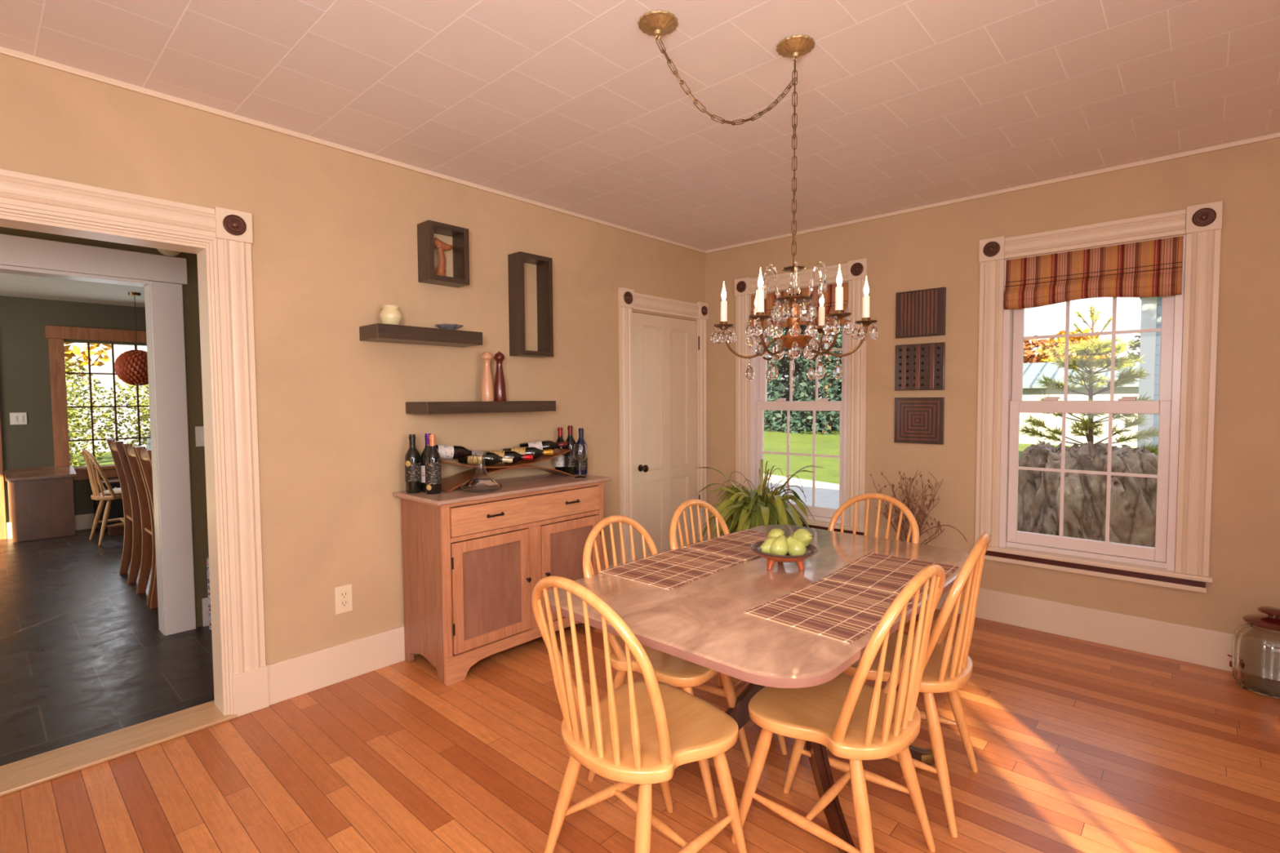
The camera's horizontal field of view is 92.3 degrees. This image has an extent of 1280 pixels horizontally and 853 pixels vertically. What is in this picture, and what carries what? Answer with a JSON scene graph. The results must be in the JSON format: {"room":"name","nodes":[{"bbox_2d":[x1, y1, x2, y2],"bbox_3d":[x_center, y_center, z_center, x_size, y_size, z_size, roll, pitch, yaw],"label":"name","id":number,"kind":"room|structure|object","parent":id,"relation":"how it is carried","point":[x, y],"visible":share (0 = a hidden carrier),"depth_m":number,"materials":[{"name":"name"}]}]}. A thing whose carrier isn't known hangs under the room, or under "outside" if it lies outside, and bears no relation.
{"room":"dining room","nodes":[
{"label":"dining room","id":0,"kind":"room"},
{"bbox_2d":[0,272,145,307],"bbox_3d":[-4.145,-1.276,4.444,5.700,0.100,4.800,2,4,42],"label":"ceiling","id":1,"kind":"structure","parent":0,"point":[11,285],"depth_m":5.79,"materials":[{"name":"paint"}]},
{"bbox_2d":[114,292,148,386],"bbox_3d":[-4.881,-0.843,5.954,0.349,0.894,0.350,2,4,42],"label":"pendant lamp","id":2,"kind":"object","parent":1,"relation":"hanging from","point":[131,366],"visible":0.74,"depth_m":5.86,"materials":[{"name":"brown wood"}]},
{"bbox_2d":[0,295,146,522],"bbox_3d":[-6.151,-0.098,6.342,0.160,2.400,4.800,2,4,42],"label":"wall","id":3,"kind":"structure","parent":0,"point":[24,362],"depth_m":6.23,"materials":[{"name":"green paint"}]},
{"bbox_2d":[0,417,7,539],"bbox_3d":[-6.344,0.069,6.001,0.025,2.100,0.145,2,4,42],"label":"trim","id":4,"kind":"structure","parent":3,"relation":"attached to","point":[2,509],"depth_m":6.06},
{"bbox_2d":[9,412,26,424],"bbox_3d":[-6.215,-0.079,6.144,0.014,0.120,0.120,2,4,42],"label":"light switch","id":5,"kind":"object","parent":3,"relation":"attached to","point":[19,418],"visible":1,"depth_m":6.14,"materials":[{"name":"beige plastic"}]},
{"bbox_2d":[6,513,94,538],"bbox_3d":[-6.078,1.023,6.333,0.018,0.160,4.800,2,4,42],"label":"baseboard","id":6,"kind":"structure","parent":3,"relation":"attached to","point":[82,522],"depth_m":6.50,"materials":[{"name":"beige paint"}]},
{"bbox_2d":[44,325,151,480],"bbox_3d":[-5.573,-0.258,6.855,0.106,1.605,1.480,2,4,42],"label":"window","id":7,"kind":"structure","parent":3,"relation":"in","point":[55,335],"depth_m":6.41,"materials":[{"name":"brown wood"}]},
{"bbox_2d":[0,226,208,627],"bbox_3d":[-2.941,0.014,3.409,0.140,2.400,4.800,2,4,42],"label":"wall","id":8,"kind":"structure","parent":0,"point":[190,291],"depth_m":3.63,"materials":[{"name":"green paint"}]},
{"bbox_2d":[0,233,195,635],"bbox_3d":[-3.246,0.143,3.059,0.168,2.178,1.662,2,4,42],"label":"door frame","id":9,"kind":"structure","parent":8,"relation":"in","point":[166,276],"depth_m":3.52,"materials":[{"name":"white paint"}]},
{"bbox_2d":[156,248,181,257],"bbox_3d":[-2.692,-1.033,3.514,0.032,0.124,0.124,2,4,42],"label":"ceiling light","id":10,"kind":"object","parent":8,"relation":"attached to","point":[165,252],"visible":0.24,"depth_m":3.51,"materials":[{"name":"plastic"}]},
{"bbox_2d":[195,426,204,446],"bbox_3d":[-2.603,0.058,3.666,0.014,0.120,0.080,2,4,42],"label":"light switch","id":11,"kind":"object","parent":8,"relation":"attached to","point":[199,430],"visible":0.52,"depth_m":3.65,"materials":[{"name":"beige plastic"}]},
{"bbox_2d":[201,597,208,626],"bbox_3d":[-1.940,1.077,4.430,0.015,0.170,2.025,2,4,42],"label":"baseboard","id":12,"kind":"structure","parent":8,"relation":"attached to","point":[204,601],"depth_m":3.69,"materials":[{"name":"white paint"}]},
{"bbox_2d":[0,528,214,766],"bbox_3d":[-4.128,1.231,4.559,5.700,0.120,4.800,2,4,42],"label":"floor","id":13,"kind":"structure","parent":0,"point":[84,655],"depth_m":3.32,"materials":[{"name":"tile"}]},
{"bbox_2d":[4,465,76,542],"bbox_3d":[-6.002,0.764,6.168,0.320,0.690,0.500,2,4,42],"label":"cabinet","id":14,"kind":"object","parent":13,"relation":"on","point":[42,499],"visible":1,"depth_m":6.08,"materials":[{"name":"wood"}]},
{"bbox_2d":[81,448,124,545],"bbox_3d":[-5.115,0.658,6.051,0.488,0.907,0.523,2,3,39],"label":"chair","id":15,"kind":"object","parent":13,"relation":"on","point":[94,477],"visible":0.69,"depth_m":5.84,"materials":[{"name":"brown wood"}]},
{"bbox_2d":[93,477,124,530],"bbox_3d":[-5.517,0.812,6.690,0.355,0.500,0.660,2,4,42],"label":"base cabinet","id":16,"kind":"object","parent":13,"relation":"on","point":[116,511],"visible":0.06,"depth_m":6.45,"materials":[{"name":"paint"}]},
{"bbox_2d":[106,524,124,536],"bbox_3d":[-5.299,1.052,6.340,0.176,0.090,0.280,2,4,42],"label":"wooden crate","id":17,"kind":"object","parent":13,"relation":"on","point":[112,531],"visible":0.48,"depth_m":6.22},
{"bbox_2d":[106,439,142,583],"bbox_3d":[-3.811,0.625,4.838,0.410,1.060,0.514,2,4,42],"label":"chair","id":18,"kind":"object","parent":13,"relation":"on","point":[132,542],"visible":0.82,"depth_m":4.61,"materials":[{"name":"wood"}]},
{"bbox_2d":[122,443,155,605],"bbox_3d":[-3.272,0.644,4.346,0.410,1.060,0.514,2,4,42],"label":"chair","id":19,"kind":"object","parent":13,"relation":"on","point":[148,551],"visible":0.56,"depth_m":4.31,"materials":[{"name":"wood"}]},
{"bbox_2d":[134,446,158,608],"bbox_3d":[-2.925,0.656,4.029,0.410,1.060,0.514,2,4,42],"label":"chair","id":20,"kind":"object","parent":13,"relation":"on","point":[144,455],"visible":0.23,"depth_m":3.98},
{"bbox_2d":[0,53,705,664],"bbox_3d":[-1.533,-0.050,2.931,0.140,2.553,6.000,2,4,42],"label":"wall","id":21,"kind":"structure","parent":0,"point":[335,231],"depth_m":2.96,"materials":[{"name":"beige paint"}]},
{"bbox_2d":[0,168,269,796],"bbox_3d":[-2.249,0.193,2.156,0.240,2.148,1.572,2,4,42],"label":"door frame","id":22,"kind":"structure","parent":21,"relation":"in","point":[221,239],"depth_m":2.57,"materials":[{"name":"beige paint"}]},
{"bbox_2d":[334,583,352,614],"bbox_3d":[-1.429,0.833,2.966,0.010,0.132,0.080,2,4,42],"label":"wall outlet","id":23,"kind":"object","parent":21,"relation":"attached to","point":[343,594],"visible":1,"depth_m":2.96,"materials":[{"name":"beige plastic"}]},
{"bbox_2d":[0,46,706,253],"bbox_3d":[-1.484,-1.312,2.821,0.014,0.022,6.000,2,4,42],"label":"trim","id":24,"kind":"structure","parent":21,"relation":"attached to","point":[3,51],"depth_m":2.71,"materials":[{"name":"beige paint"}]},
{"bbox_2d":[359,323,482,347],"bbox_3d":[-1.103,-0.460,3.133,0.199,0.068,0.566,2,4,42],"label":"floating shelf","id":25,"kind":"object","parent":21,"relation":"attached to","point":[377,332],"visible":1,"depth_m":3.03,"materials":[{"name":"wood"}]},
{"bbox_2d":[379,304,402,324],"bbox_3d":[-1.218,-0.538,3.004,0.104,0.102,0.104,2,4,42],"label":"jar","id":26,"kind":"object","parent":25,"relation":"on","point":[389,314],"visible":0.78,"depth_m":2.97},
{"bbox_2d":[435,323,463,329],"bbox_3d":[-1.005,-0.518,3.238,0.138,0.036,0.138,1,3,20],"label":"dish","id":27,"kind":"object","parent":25,"relation":"on","point":[450,326],"visible":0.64,"depth_m":3.20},
{"bbox_2d":[417,220,469,288],"bbox_3d":[-1.037,-0.905,3.247,0.119,0.298,0.232,2,4,42],"label":"frame","id":28,"kind":"object","parent":21,"relation":"attached to","point":[426,229],"visible":1,"depth_m":3.21,"materials":[{"name":"wood"}]},
{"bbox_2d":[433,237,453,275],"bbox_3d":[-1.050,-0.886,3.250,0.042,0.211,0.134,2,4,42],"label":"carving","id":29,"kind":"object","parent":28,"relation":"in","point":[441,246],"visible":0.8,"depth_m":3.24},
{"bbox_2d":[266,563,621,705],"bbox_3d":[-0.897,1.105,3.552,0.020,0.180,2.254,2,4,42],"label":"baseboard","id":30,"kind":"structure","parent":21,"relation":"attached to","point":[295,676],"depth_m":2.93,"materials":[{"name":"beige paint"}]},
{"bbox_2d":[405,400,555,414],"bbox_3d":[-0.854,-0.109,3.401,0.224,0.061,0.817,2,4,42],"label":"floating shelf","id":31,"kind":"object","parent":21,"relation":"attached to","point":[411,407],"visible":0.99,"depth_m":3.23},
{"bbox_2d":[480,351,493,401],"bbox_3d":[-0.844,-0.279,3.387,0.072,0.279,0.072,2,4,42],"label":"pepper mill","id":32,"kind":"object","parent":31,"relation":"on","point":[486,385],"visible":1,"depth_m":3.37,"materials":[{"name":"brown wood"}]},
{"bbox_2d":[493,351,506,401],"bbox_3d":[-0.788,-0.282,3.448,0.072,0.279,0.072,2,4,42],"label":"pepper mill","id":33,"kind":"object","parent":31,"relation":"on","point":[500,388],"visible":0.98,"depth_m":3.42,"materials":[{"name":"brown wood"}]},
{"bbox_2d":[507,251,553,357],"bbox_3d":[-0.652,-0.717,3.676,0.119,0.593,0.238,2,4,42],"label":"box shelf","id":34,"kind":"object","parent":21,"relation":"attached to","point":[516,261],"visible":1,"depth_m":3.63,"materials":[{"name":"wood"}]},
{"bbox_2d":[617,287,708,564],"bbox_3d":[0.151,0.069,4.770,0.252,2.125,1.022,2,4,42],"label":"door","id":35,"kind":"structure","parent":21,"relation":"in","point":[663,362],"depth_m":4.70,"materials":[{"name":"beige paint"}]},
{"bbox_2d":[0,0,1279,250],"bbox_3d":[0.429,-1.316,1.070,5.200,0.120,6.000,2,4,42],"label":"ceiling","id":36,"kind":"structure","parent":0,"point":[569,105],"depth_m":2.36,"materials":[{"name":"paint"}]},
{"bbox_2d":[637,9,879,391],"bbox_3d":[0.420,-0.711,2.140,0.803,1.186,0.513,0,3,7],"label":"chandelier","id":37,"kind":"object","parent":36,"relation":"hanging from","point":[659,23],"visible":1,"depth_m":2.08,"materials":[{"name":"gold metal"}]},
{"bbox_2d":[0,608,1279,852],"bbox_3d":[0.447,1.354,1.192,5.200,0.120,6.000,2,4,42],"label":"floor","id":38,"kind":"structure","parent":0,"point":[1079,746],"depth_m":2.19,"materials":[{"name":"brown wood"}]},
{"bbox_2d":[393,473,611,685],"bbox_3d":[-0.706,0.758,3.400,0.448,0.885,1.126,2,4,42],"label":"sideboard","id":39,"kind":"object","parent":38,"relation":"on","point":[473,562],"visible":0.87,"depth_m":3.10,"materials":[{"name":"brown wood"}]},
{"bbox_2d":[404,434,421,493],"bbox_3d":[-1.141,0.186,3.086,0.076,0.293,0.077,0,3,14],"label":"wine bottle","id":40,"kind":"object","parent":39,"relation":"on","point":[412,456],"visible":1,"depth_m":3.06,"materials":[{"name":"black glass"}]},
{"bbox_2d":[420,433,431,492],"bbox_3d":[-1.073,0.183,3.119,0.076,0.295,0.076,0,3,14],"label":"wine bottle","id":41,"kind":"object","parent":39,"relation":"on","point":[425,450],"visible":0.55,"depth_m":3.09,"materials":[{"name":"black glass"}]},
{"bbox_2d":[424,434,441,494],"bbox_3d":[-1.030,0.186,3.054,0.076,0.293,0.077,0,3,14],"label":"wine bottle","id":42,"kind":"object","parent":39,"relation":"on","point":[433,458],"visible":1,"depth_m":3.03,"materials":[{"name":"black glass"}]},
{"bbox_2d":[460,452,502,492],"bbox_3d":[-0.810,0.230,3.132,0.206,0.194,0.206,2,4,42],"label":"decanter","id":43,"kind":"object","parent":39,"relation":"on","point":[481,482],"visible":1,"depth_m":3.09,"materials":[{"name":"clear glass"}]},
{"bbox_2d":[393,473,611,505],"bbox_3d":[-0.710,0.327,3.381,0.445,0.021,1.126,2,4,42],"label":"countertop","id":44,"kind":"structure","parent":39,"relation":"on","point":[526,484],"depth_m":3.24,"materials":[{"name":"wood"}]},
{"bbox_2d":[440,448,573,492],"bbox_3d":[-0.766,0.232,3.448,0.200,0.162,0.857,2,4,42],"label":"wine rack","id":45,"kind":"object","parent":39,"relation":"on","point":[448,484],"visible":0.8,"depth_m":3.36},
{"bbox_2d":[435,444,481,459],"bbox_3d":[-0.983,0.131,3.252,0.289,0.088,0.073,-2,3,-31],"label":"wine bottle","id":46,"kind":"object","parent":45,"relation":"on","point":[446,451],"visible":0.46,"depth_m":3.22,"materials":[{"name":"black glass"}]},
{"bbox_2d":[457,451,512,465],"bbox_3d":[-0.843,0.169,3.357,0.289,0.087,0.073,-1,3,-10],"label":"wine bottle","id":47,"kind":"object","parent":45,"relation":"on","point":[491,458],"visible":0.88,"depth_m":3.33,"materials":[{"name":"black glass"}]},
{"bbox_2d":[481,450,533,463],"bbox_3d":[-0.747,0.172,3.454,0.287,0.075,0.073,-1,3,-9],"label":"wine bottle","id":48,"kind":"object","parent":45,"relation":"on","point":[516,456],"visible":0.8,"depth_m":3.44,"materials":[{"name":"black glass"}]},
{"bbox_2d":[502,446,553,459],"bbox_3d":[-0.649,0.157,3.562,0.288,0.078,0.073,-1,3,-7],"label":"wine bottle","id":49,"kind":"object","parent":45,"relation":"on","point":[536,452],"visible":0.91,"depth_m":3.54,"materials":[{"name":"black glass"}]},
{"bbox_2d":[519,440,567,450],"bbox_3d":[-0.579,0.126,3.691,0.289,0.086,0.073,-1,3,-18],"label":"wine bottle","id":50,"kind":"object","parent":45,"relation":"on","point":[548,444],"visible":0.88,"depth_m":3.66,"materials":[{"name":"black glass"}]},
{"bbox_2d":[554,427,564,471],"bbox_3d":[-0.497,0.150,3.838,0.076,0.288,0.076,0,3,14],"label":"wine bottle","id":51,"kind":"object","parent":39,"relation":"on","point":[558,460],"visible":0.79,"depth_m":3.81,"materials":[{"name":"black glass"}]},
{"bbox_2d":[564,425,576,475],"bbox_3d":[-0.430,0.144,3.797,0.076,0.301,0.076,0,3,14],"label":"wine bottle","id":52,"kind":"object","parent":39,"relation":"on","point":[569,461],"visible":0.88,"depth_m":3.77,"materials":[{"name":"black glass"}]},
{"bbox_2d":[572,443,587,478],"bbox_3d":[-0.355,0.203,3.643,0.088,0.198,0.088,2,4,42],"label":"wine glass","id":53,"kind":"object","parent":39,"relation":"on","point":[580,453],"visible":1,"depth_m":3.61,"materials":[{"name":"clear"}]},
{"bbox_2d":[572,443,587,462],"bbox_3d":[-0.356,0.156,3.641,0.088,0.105,0.088,2,4,42],"label":"glass bowl","id":54,"kind":"object","parent":53,"relation":"on","point":[580,453],"depth_m":3.61,"materials":[{"name":"clear"}]},
{"bbox_2d":[575,428,587,475],"bbox_3d":[-0.363,0.153,3.796,0.076,0.284,0.076,0,3,14],"label":"wine bottle","id":55,"kind":"object","parent":39,"relation":"on","point":[584,464],"visible":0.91,"depth_m":3.77,"materials":[{"name":"blue glass"}]},
{"bbox_2d":[531,575,747,852],"bbox_3d":[0.010,0.822,1.707,0.523,0.907,0.488,-3,3,-41],"label":"chair","id":56,"kind":"object","parent":38,"relation":"on","point":[642,731],"visible":1,"depth_m":1.61,"materials":[{"name":"brown wood"}]},
{"bbox_2d":[582,515,751,817],"bbox_3d":[0.103,0.798,2.229,0.523,0.907,0.488,1,3,30],"label":"chair","id":57,"kind":"object","parent":38,"relation":"on","point":[670,669],"visible":0.33,"depth_m":2.14,"materials":[{"name":"brown wood"}]},
{"bbox_2d":[669,498,786,755],"bbox_3d":[0.427,0.780,2.583,0.523,0.907,0.488,1,3,34],"label":"chair","id":58,"kind":"object","parent":38,"relation":"on","point":[681,508],"visible":0.18,"depth_m":2.64,"materials":[{"name":"brown wood"}]},
{"bbox_2d":[543,524,968,852],"bbox_3d":[0.499,0.879,2.177,0.956,0.738,1.504,2,4,42],"label":"dining table","id":59,"kind":"object","parent":38,"relation":"on","point":[703,621],"visible":0.46,"depth_m":1.82,"materials":[{"name":"stone"}]},
{"bbox_2d":[598,547,743,590],"bbox_3d":[0.121,0.506,2.226,0.320,0.006,0.454,2,3,41],"label":"placemat","id":60,"kind":"object","parent":59,"relation":"on","point":[668,570],"visible":1,"depth_m":2.20,"materials":[{"name":"fabric"}]},
{"bbox_2d":[682,529,786,560],"bbox_3d":[0.444,0.488,2.567,0.320,0.006,0.454,2,4,44],"label":"placemat","id":61,"kind":"object","parent":59,"relation":"on","point":[737,544],"visible":0.62,"depth_m":2.54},
{"bbox_2d":[750,540,817,570],"bbox_3d":[0.519,0.472,2.216,0.238,0.074,0.238,2,4,42],"label":"footed bowl","id":62,"kind":"object","parent":59,"relation":"on","point":[811,550],"visible":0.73,"depth_m":2.17,"materials":[{"name":"ceramic"}]},
{"bbox_2d":[757,536,777,554],"bbox_3d":[0.467,0.429,2.208,0.089,0.067,0.067,0,3,8],"label":"pear","id":63,"kind":"object","parent":62,"relation":"in","point":[765,547],"visible":0.56,"depth_m":2.19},
{"bbox_2d":[767,528,786,537],"bbox_3d":[0.496,0.408,2.238,0.075,0.074,0.067,-2,3,-30],"label":"pear","id":64,"kind":"object","parent":62,"relation":"in","point":[775,532],"visible":0.39,"depth_m":2.22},
{"bbox_2d":[769,532,788,555],"bbox_3d":[0.492,0.424,2.182,0.067,0.087,0.067,-1,3,-4],"label":"pear","id":65,"kind":"object","parent":62,"relation":"in","point":[779,546],"visible":0.81,"depth_m":2.16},
{"bbox_2d":[784,534,806,555],"bbox_3d":[0.556,0.427,2.179,0.067,0.083,0.067,-1,3,-15],"label":"pear","id":66,"kind":"object","parent":62,"relation":"in","point":[795,548],"visible":0.69,"depth_m":2.16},
{"bbox_2d":[792,528,813,546],"bbox_3d":[0.577,0.397,2.181,0.067,0.067,0.086,0,3,7],"label":"pear","id":67,"kind":"object","parent":62,"relation":"in","point":[804,536],"visible":0.91,"depth_m":2.16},
{"bbox_2d":[743,579,919,644],"bbox_3d":[0.564,0.523,1.787,0.454,0.006,0.320,-3,4,-44],"label":"placemat","id":68,"kind":"object","parent":59,"relation":"on","point":[845,613],"visible":0.85,"depth_m":1.76,"materials":[{"name":"fabric"}]},
{"bbox_2d":[822,552,959,598],"bbox_3d":[0.877,0.505,2.131,0.320,0.006,0.454,2,3,40],"label":"placemat","id":69,"kind":"object","parent":59,"relation":"on","point":[882,572],"visible":0.71,"depth_m":2.13,"materials":[{"name":"fabric"}]},
{"bbox_2d":[731,564,945,852],"bbox_3d":[0.578,0.814,1.800,0.523,0.907,0.488,2,4,42],"label":"chair","id":70,"kind":"object","parent":38,"relation":"on","point":[856,721],"visible":0.93,"depth_m":1.68,"materials":[{"name":"brown wood"}]},
{"bbox_2d":[827,493,919,680],"bbox_3d":[0.898,0.770,2.736,0.523,0.907,0.488,-2,3,-30],"label":"chair","id":71,"kind":"object","parent":38,"relation":"on","point":[913,528],"visible":0.17,"depth_m":2.83,"materials":[{"name":"brown wood"}]},
{"bbox_2d":[811,533,991,837],"bbox_3d":[0.918,0.796,2.154,0.523,0.907,0.488,2,3,36],"label":"chair","id":72,"kind":"object","parent":38,"relation":"on","point":[948,667],"visible":0.66,"depth_m":1.95,"materials":[{"name":"brown wood"}]},
{"bbox_2d":[1226,605,1279,699],"bbox_3d":[2.885,1.015,2.803,0.258,0.379,0.273,1,3,34],"label":"glass jar","id":73,"kind":"object","parent":38,"relation":"on","point":[1255,664],"visible":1,"depth_m":2.76,"materials":[{"name":"clear glass"}]},
{"bbox_3d":[1.669,0.967,3.797,0.210,0.400,0.210,2,4,42],"label":"floor vase","id":74,"kind":"object","parent":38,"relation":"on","visible":0},
{"bbox_2d":[870,470,967,544],"bbox_3d":[1.676,0.550,3.706,0.549,0.552,0.363,2,4,42],"label":"dried branches","id":75,"kind":"object","parent":74,"relation":"in","point":[910,501],"visible":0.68,"depth_m":3.74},
{"bbox_2d":[705,137,1279,633],"bbox_3d":[2.509,-0.098,3.408,5.220,2.553,0.160,2,4,42],"label":"wall","id":76,"kind":"structure","parent":0,"point":[939,246],"depth_m":3.42,"materials":[{"name":"beige paint"}]},
{"bbox_2d":[734,257,868,535],"bbox_3d":[1.192,-0.190,4.559,1.065,1.908,0.192,2,4,42],"label":"window","id":77,"kind":"structure","parent":76,"relation":"in","point":[751,396],"depth_m":4.44,"materials":[{"name":"beige paint"}]},
{"bbox_2d":[747,281,848,329],"bbox_3d":[1.131,-0.859,4.480,0.776,0.295,0.058,2,4,42],"label":"roman shade","id":78,"kind":"object","parent":77,"relation":"attached to","point":[829,295],"visible":0.27,"depth_m":4.39,"materials":[{"name":"fabric"}]},
{"bbox_2d":[893,397,944,444],"bbox_3d":[1.786,-0.038,3.942,0.300,0.296,0.029,2,4,42],"label":"wall panel","id":79,"kind":"object","parent":76,"relation":"attached to","point":[920,420],"visible":1,"depth_m":3.93,"materials":[{"name":"wood"}]},
{"bbox_2d":[894,342,945,390],"bbox_3d":[1.786,-0.380,3.929,0.300,0.296,0.022,2,4,42],"label":"wall panel","id":80,"kind":"object","parent":76,"relation":"attached to","point":[917,366],"visible":1,"depth_m":3.92,"materials":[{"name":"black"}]},
{"bbox_2d":[895,287,946,338],"bbox_3d":[1.783,-0.720,3.912,0.300,0.296,0.026,2,4,42],"label":"wall panel","id":81,"kind":"object","parent":76,"relation":"attached to","point":[920,313],"visible":1,"depth_m":3.90,"materials":[{"name":"wood"}]},
{"bbox_2d":[704,537,1234,671],"bbox_3d":[2.463,1.088,3.389,5.200,0.185,0.020,2,4,42],"label":"baseboard","id":82,"kind":"structure","parent":76,"relation":"attached to","point":[1207,647],"depth_m":3.31,"materials":[{"name":"beige paint"}]},
{"bbox_2d":[705,132,1279,253],"bbox_3d":[2.454,-1.359,3.275,5.186,0.022,0.014,2,4,42],"label":"trim","id":83,"kind":"structure","parent":76,"relation":"attached to","point":[1275,135],"depth_m":3.47,"materials":[{"name":"beige paint"}]},
{"bbox_2d":[974,200,1222,593],"bbox_3d":[2.469,-0.145,3.393,1.065,1.908,0.192,2,4,42],"label":"window","id":84,"kind":"structure","parent":76,"relation":"in","point":[1001,402],"depth_m":3.25,"materials":[{"name":"beige paint"}]},
{"bbox_2d":[1003,235,1183,309],"bbox_3d":[2.408,-0.814,3.313,0.776,0.295,0.058,2,4,42],"label":"window valance","id":85,"kind":"object","parent":84,"relation":"attached to","point":[1150,268],"visible":1,"depth_m":3.29,"materials":[{"name":"fabric"}]},
{"label":"outside","id":86,"kind":"structure","parent":0,"visible":0},
{"bbox_2d":[71,451,114,466],"bbox_3d":[-37.175,1.614,12.781,54.050,0.600,40.300,2,4,42],"label":"ground","id":87,"kind":"structure","parent":86,"point":[107,459],"depth_m":17.78,"materials":[{"name":"green plant"}]},
{"bbox_2d":[63,342,111,465],"bbox_3d":[-14.730,-2.788,15.453,2.559,7.665,2.573,-1,3,-5],"label":"tree","id":88,"kind":"object","parent":87,"relation":"on","point":[68,353],"visible":0.05,"depth_m":16.00,"materials":[{"name":"yellow plant"}]},
{"bbox_2d":[64,356,115,466],"bbox_3d":[-10.141,-0.045,10.001,2.490,2.612,2.472,2,4,42],"label":"shrub","id":89,"kind":"object","parent":87,"relation":"on","point":[71,414],"visible":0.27,"depth_m":10.43,"materials":[{"name":"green plant"}]},
{"bbox_2d":[105,376,151,448],"bbox_3d":[-8.971,-0.202,12.173,2.478,2.713,2.450,-2,3,-28],"label":"shrub","id":90,"kind":"object","parent":87,"relation":"on","point":[143,418],"visible":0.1,"depth_m":11.47,"materials":[{"name":"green plant"}]},
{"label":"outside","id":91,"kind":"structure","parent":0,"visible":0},
{"bbox_2d":[764,416,1133,484],"bbox_3d":[31.019,0.145,38.468,140.000,0.300,89.700,2,4,42],"label":"lawn","id":92,"kind":"structure","parent":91,"point":[825,444],"depth_m":21.67,"materials":[{"name":"green plant"}]},
{"bbox_2d":[63,342,150,453],"bbox_3d":[-17.104,-1.803,21.162,0.200,5.800,24.000,2,4,42],"label":"wall","id":93,"kind":"structure","parent":92,"relation":"on","point":[107,381],"depth_m":20.36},
{"bbox_2d":[764,335,791,431],"bbox_3d":[6.550,-6.552,36.663,5.000,16.440,5.030,-1,3,-23],"label":"evergreen tree","id":94,"kind":"object","parent":92,"relation":"on","point":[768,415],"visible":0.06,"depth_m":35.93,"materials":[{"name":"green plant"}]},
{"bbox_2d":[764,337,795,426],"bbox_3d":[8.435,-7.306,42.282,4.976,17.722,5.030,2,4,42],"label":"evergreen tree","id":95,"kind":"object","parent":92,"relation":"on","point":[783,361],"visible":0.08,"depth_m":41.67,"materials":[{"name":"green plant"}]},
{"bbox_2d":[766,324,820,424],"bbox_3d":[11.589,-8.455,46.105,4.830,19.934,4.793,1,3,34],"label":"evergreen tree","id":96,"kind":"object","parent":92,"relation":"on","point":[786,367],"visible":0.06,"depth_m":45.46,"materials":[{"name":"green plant"}]},
{"bbox_2d":[781,324,842,435],"bbox_3d":[10.252,-5.931,33.777,4.896,15.451,4.806,2,4,42],"label":"evergreen tree","id":97,"kind":"object","parent":92,"relation":"on","point":[826,382],"visible":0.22,"depth_m":33.34,"materials":[{"name":"green plant"}]},
{"bbox_2d":[789,333,841,429],"bbox_3d":[11.807,-7.086,38.933,5.056,17.750,5.047,2,4,42],"label":"evergreen tree","id":98,"kind":"object","parent":92,"relation":"on","point":[833,358],"visible":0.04,"depth_m":38.95,"materials":[{"name":"green plant"}]},
{"bbox_2d":[1023,335,1052,363],"bbox_3d":[24.290,-2.952,39.860,4.479,5.854,4.964,-1,3,-13],"label":"autumn tree","id":99,"kind":"object","parent":92,"relation":"on","point":[1029,356],"visible":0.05,"depth_m":38.37,"materials":[{"name":"orange plant"}]},
{"bbox_2d":[1037,328,1115,362],"bbox_3d":[24.348,-2.628,34.747,3.838,5.667,4.430,0,3,16],"label":"autumn tree","id":100,"kind":"object","parent":92,"relation":"on","point":[1048,351],"visible":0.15,"depth_m":34.11,"materials":[{"name":"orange plant"}]},
{"bbox_2d":[1018,359,1139,448],"bbox_3d":[18.587,-1.091,26.517,9.900,3.420,6.800,2,4,42],"label":"barn","id":101,"kind":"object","parent":92,"relation":"on","point":[1032,391],"visible":0.06,"depth_m":24.30,"materials":[{"name":"metal"}]},
{"bbox_2d":[1019,304,1159,455],"bbox_3d":[5.306,0.090,7.215,1.401,2.994,1.532,-1,3,-22],"label":"young pine","id":102,"kind":"object","parent":92,"relation":"on","point":[1104,348],"visible":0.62,"depth_m":7.09,"materials":[{"name":"green plant"}]},
{"bbox_2d":[1017,440,1169,548],"bbox_3d":[4.356,0.897,6.073,1.894,1.536,1.202,1,3,34],"label":"rock","id":103,"kind":"object","parent":92,"relation":"on","point":[1133,500],"visible":0.37,"depth_m":5.64,"materials":[{"name":"grey stone"}]},
{"bbox_2d":[1125,333,1140,359],"bbox_3d":[29.867,-3.495,33.908,4.345,7.411,4.197,0,3,5],"label":"autumn tree","id":104,"kind":"object","parent":92,"relation":"on","point":[1135,344],"visible":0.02,"depth_m":35.19,"materials":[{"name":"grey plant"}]},
{"bbox_2d":[1137,296,1171,456],"bbox_3d":[12.262,-1.855,9.272,7.020,6.600,6.700,2,4,42],"label":"house","id":105,"kind":"structure","parent":92,"relation":"on","point":[1151,307],"depth_m":9.29,"materials":[{"name":"white"}]},
{"bbox_3d":[0.844,0.966,4.281,0.300,0.371,0.300,2,4,42],"label":"plant stand","id":106,"kind":"object","parent":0,"visible":0},
{"bbox_2d":[693,459,822,542],"bbox_3d":[0.809,0.664,4.239,0.775,0.848,0.819,-1,3,-6],"label":"potted plant","id":107,"kind":"object","parent":106,"relation":"on","point":[762,506],"visible":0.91,"depth_m":4.13,"materials":[{"name":"green plant"}]},
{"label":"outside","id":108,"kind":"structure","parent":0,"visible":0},
{"bbox_2d":[766,474,839,508],"bbox_3d":[-0.320,1.327,13.626,15.300,0.012,10.300,2,4,42],"label":"driveway","id":109,"kind":"structure","parent":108,"point":[826,495],"depth_m":12.74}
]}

